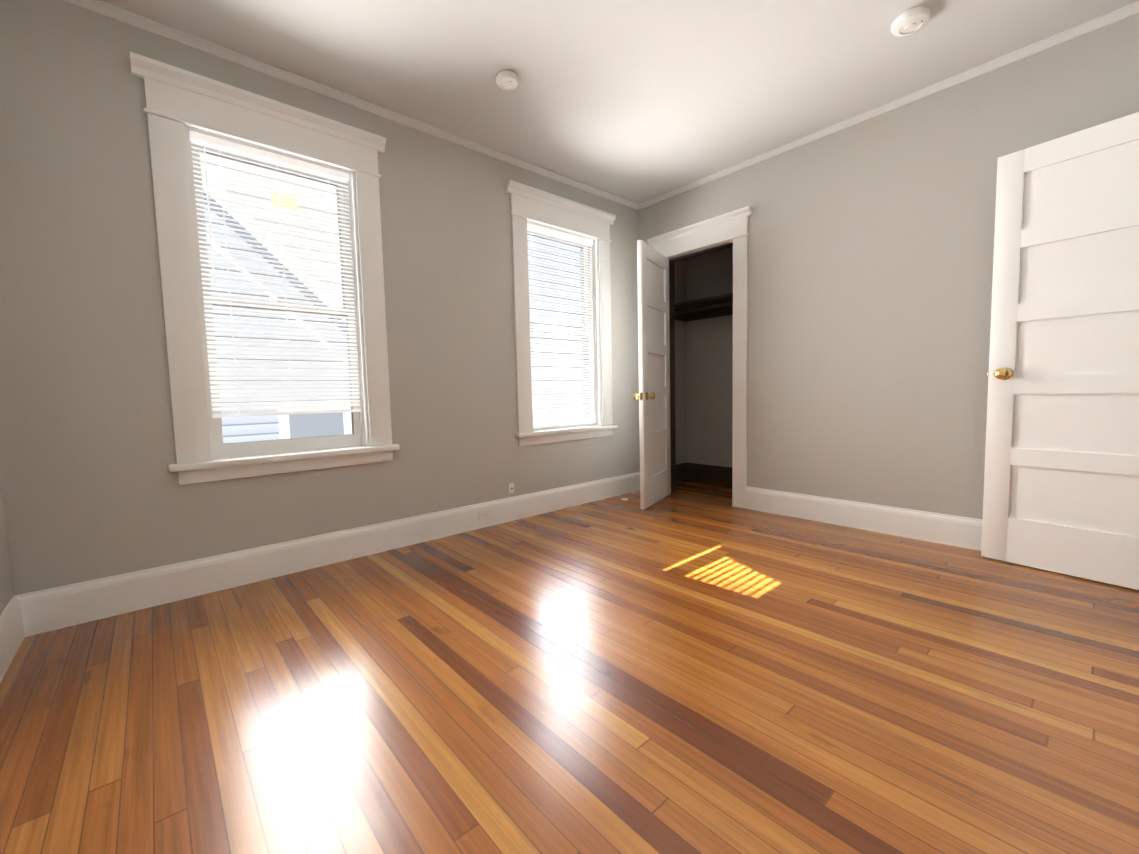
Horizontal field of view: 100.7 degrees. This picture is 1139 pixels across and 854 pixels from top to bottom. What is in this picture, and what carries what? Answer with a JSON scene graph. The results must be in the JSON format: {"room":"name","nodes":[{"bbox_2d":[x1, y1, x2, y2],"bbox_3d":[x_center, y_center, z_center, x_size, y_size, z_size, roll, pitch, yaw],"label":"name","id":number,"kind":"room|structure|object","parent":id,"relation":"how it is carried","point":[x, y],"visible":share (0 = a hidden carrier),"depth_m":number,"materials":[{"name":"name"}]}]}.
{"room":"empty bedroom","nodes":[
{"label":"empty bedroom","id":0,"kind":"room"},
{"bbox_2d":[0,476,13,614],"bbox_3d":[-0.773,-0.344,-0.012,0.220,2.560,4.600,-5,6,-41],"label":"wall","id":1,"kind":"structure","parent":0,"point":[6,590],"depth_m":1.79,"materials":[{"name":"grey paint"}]},
{"bbox_2d":[0,595,24,682],"bbox_3d":[-1.104,0.813,0.659,0.019,0.170,3.250,-5,6,-41],"label":"baseboard","id":2,"kind":"structure","parent":1,"relation":"attached to","point":[12,635],"depth_m":1.72,"materials":[{"name":"white wood"}]},
{"bbox_2d":[0,0,639,594],"bbox_3d":[-0.638,-0.593,3.321,4.860,2.560,0.220,-5,6,-41],"label":"wall","id":3,"kind":"structure","parent":0,"point":[92,488],"depth_m":2.11,"materials":[{"name":"grey paint"}]},
{"bbox_2d":[130,52,399,484],"bbox_3d":[-1.523,-0.693,2.512,1.070,1.851,0.306,-5,6,-41],"label":"window","id":4,"kind":"structure","parent":3,"relation":"in","point":[191,116],"depth_m":2.38,"materials":[{"name":"white wood"}]},
{"bbox_2d":[15,472,639,636],"bbox_3d":[-0.755,0.624,3.121,3.820,0.170,0.019,-5,6,-41],"label":"baseboard","id":5,"kind":"structure","parent":3,"relation":"attached to","point":[52,609],"depth_m":2.42,"materials":[{"name":"white wood"}]},
{"bbox_2d":[478,508,492,520],"bbox_3d":[-0.576,0.606,3.261,0.116,0.070,0.008,-5,6,-41],"label":"outlet","id":6,"kind":"object","parent":5,"relation":"attached to","point":[486,514],"visible":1,"depth_m":3.26,"materials":[{"name":"white plastic"}]},
{"bbox_2d":[62,0,637,209],"bbox_3d":[-0.807,-1.826,2.936,3.820,0.036,0.034,-5,6,-41],"label":"crown molding","id":7,"kind":"structure","parent":3,"relation":"attached to","point":[143,23],"depth_m":2.45,"materials":[{"name":"white paint"}]},
{"bbox_2d":[509,483,513,493],"bbox_3d":[-0.419,0.445,3.417,0.044,0.072,0.009,-5,6,-41],"label":"outlet","id":8,"kind":"object","parent":3,"relation":"attached to","point":[511,487],"visible":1,"depth_m":3.42,"materials":[{"name":"white plastic"}]},
{"bbox_2d":[505,180,617,445],"bbox_3d":[-0.091,-0.820,3.777,1.070,1.851,0.306,-5,6,-41],"label":"window","id":9,"kind":"structure","parent":3,"relation":"in","point":[583,228],"depth_m":3.72,"materials":[{"name":"white wood"}]},
{"bbox_2d":[0,479,1138,853],"bbox_3d":[0.921,0.874,1.704,4.860,0.200,4.820,-5,6,-41],"label":"floor","id":10,"kind":"structure","parent":0,"point":[694,667],"depth_m":1.39,"materials":[{"name":"brown wood"}]},
{"bbox_2d":[100,0,1138,203],"bbox_3d":[0.856,-1.878,1.502,4.860,0.200,4.820,-5,6,-41],"label":"ceiling","id":11,"kind":"structure","parent":0,"point":[638,101],"depth_m":2.35,"materials":[{"name":"white paint"}]},
{"bbox_2d":[496,70,517,89],"bbox_3d":[-0.324,-1.799,2.452,0.116,0.041,0.116,-5,6,-41],"label":"smoke detector","id":12,"kind":"object","parent":11,"relation":"attached to","point":[506,79],"visible":1,"depth_m":2.42,"materials":[{"name":"white plastic"}]},
{"bbox_2d":[891,6,930,36],"bbox_3d":[1.533,-1.818,2.119,0.144,0.041,0.144,-5,6,-41],"label":"smoke detector","id":13,"kind":"object","parent":11,"relation":"attached to","point":[910,21],"visible":1,"depth_m":2.10,"materials":[{"name":"white plastic"}]},
{"bbox_2d":[674,259,686,463],"bbox_3d":[0.955,-0.722,4.579,0.600,2.560,0.004,-5,6,-41],"label":"wall","id":14,"kind":"structure","parent":0,"point":[680,357],"depth_m":4.72,"materials":[{"name":"grey paint"}]},
{"bbox_2d":[676,462,686,481],"bbox_3d":[0.990,0.470,4.658,0.600,0.170,0.019,-5,6,-41],"label":"baseboard","id":15,"kind":"structure","parent":14,"relation":"attached to","point":[681,471],"depth_m":4.77,"materials":[{"name":"brown wood"}]},
{"bbox_2d":[686,246,732,466],"bbox_3d":[2.668,-0.659,3.175,0.100,2.560,4.820,-5,6,-41],"label":"wall","id":16,"kind":"structure","parent":0,"point":[709,387],"depth_m":4.58,"materials":[{"name":"grey paint"}]},
{"bbox_2d":[675,293,732,321],"bbox_3d":[1.444,-1.082,4.125,0.420,0.122,1.296,-5,6,-41],"label":"shelf","id":17,"kind":"object","parent":16,"relation":"attached to","point":[708,307],"visible":0.29,"depth_m":4.39,"materials":[{"name":"brown wood"}]},
{"bbox_2d":[687,463,731,485],"bbox_3d":[1.630,0.476,4.374,0.019,0.170,1.300,-5,6,-41],"label":"baseboard","id":18,"kind":"structure","parent":16,"relation":"attached to","point":[711,473],"depth_m":4.64,"materials":[{"name":"brown wood"}]},
{"bbox_2d":[638,13,1138,519],"bbox_3d":[2.210,-0.608,2.624,0.120,2.560,4.600,-5,6,-41],"label":"wall","id":19,"kind":"structure","parent":0,"point":[870,259],"depth_m":2.83,"materials":[{"name":"grey paint"}]},
{"bbox_2d":[633,240,670,509],"bbox_3d":[0.706,-0.396,3.803,0.612,2.018,0.284,-5,6,-41],"label":"closet door","id":20,"kind":"structure","parent":19,"relation":"in","point":[653,396],"depth_m":3.76,"materials":[{"name":"white painted wood"},{"name":"brass"}]},
{"bbox_2d":[647,206,752,508],"bbox_3d":[1.080,-0.507,3.887,0.192,2.226,0.933,-5,6,-41],"label":"trim","id":21,"kind":"structure","parent":19,"relation":"attached to","point":[725,230],"depth_m":3.61,"materials":[{"name":"white painted wood"}]},
{"bbox_2d":[746,486,981,550],"bbox_3d":[2.084,0.582,2.781,0.019,0.170,2.208,-5,6,-41],"label":"baseboard","id":22,"kind":"structure","parent":19,"relation":"attached to","point":[958,531],"depth_m":2.96,"materials":[{"name":"white wood"}]},
{"bbox_2d":[638,1,1138,209],"bbox_3d":[1.675,-1.888,2.985,0.034,0.036,3.250,-5,6,-41],"label":"crown molding","id":23,"kind":"structure","parent":19,"relation":"attached to","point":[1127,11],"depth_m":2.62,"materials":[{"name":"white paint"}]},
{"bbox_2d":[981,112,1138,589],"bbox_3d":[2.401,-0.310,2.105,0.204,2.018,0.816,-5,6,-41],"label":"door","id":24,"kind":"structure","parent":19,"relation":"in","point":[1061,483],"depth_m":2.18,"materials":[{"name":"white wood"}]},
{"label":"outside","id":25,"kind":"structure","parent":0,"visible":0},
{"bbox_2d":[200,152,583,442],"bbox_3d":[-2.523,-2.445,5.437,15.000,12.032,0.170,-5,6,-41],"label":"neighbouring house","id":26,"kind":"structure","parent":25,"point":[254,428],"depth_m":5.04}
]}

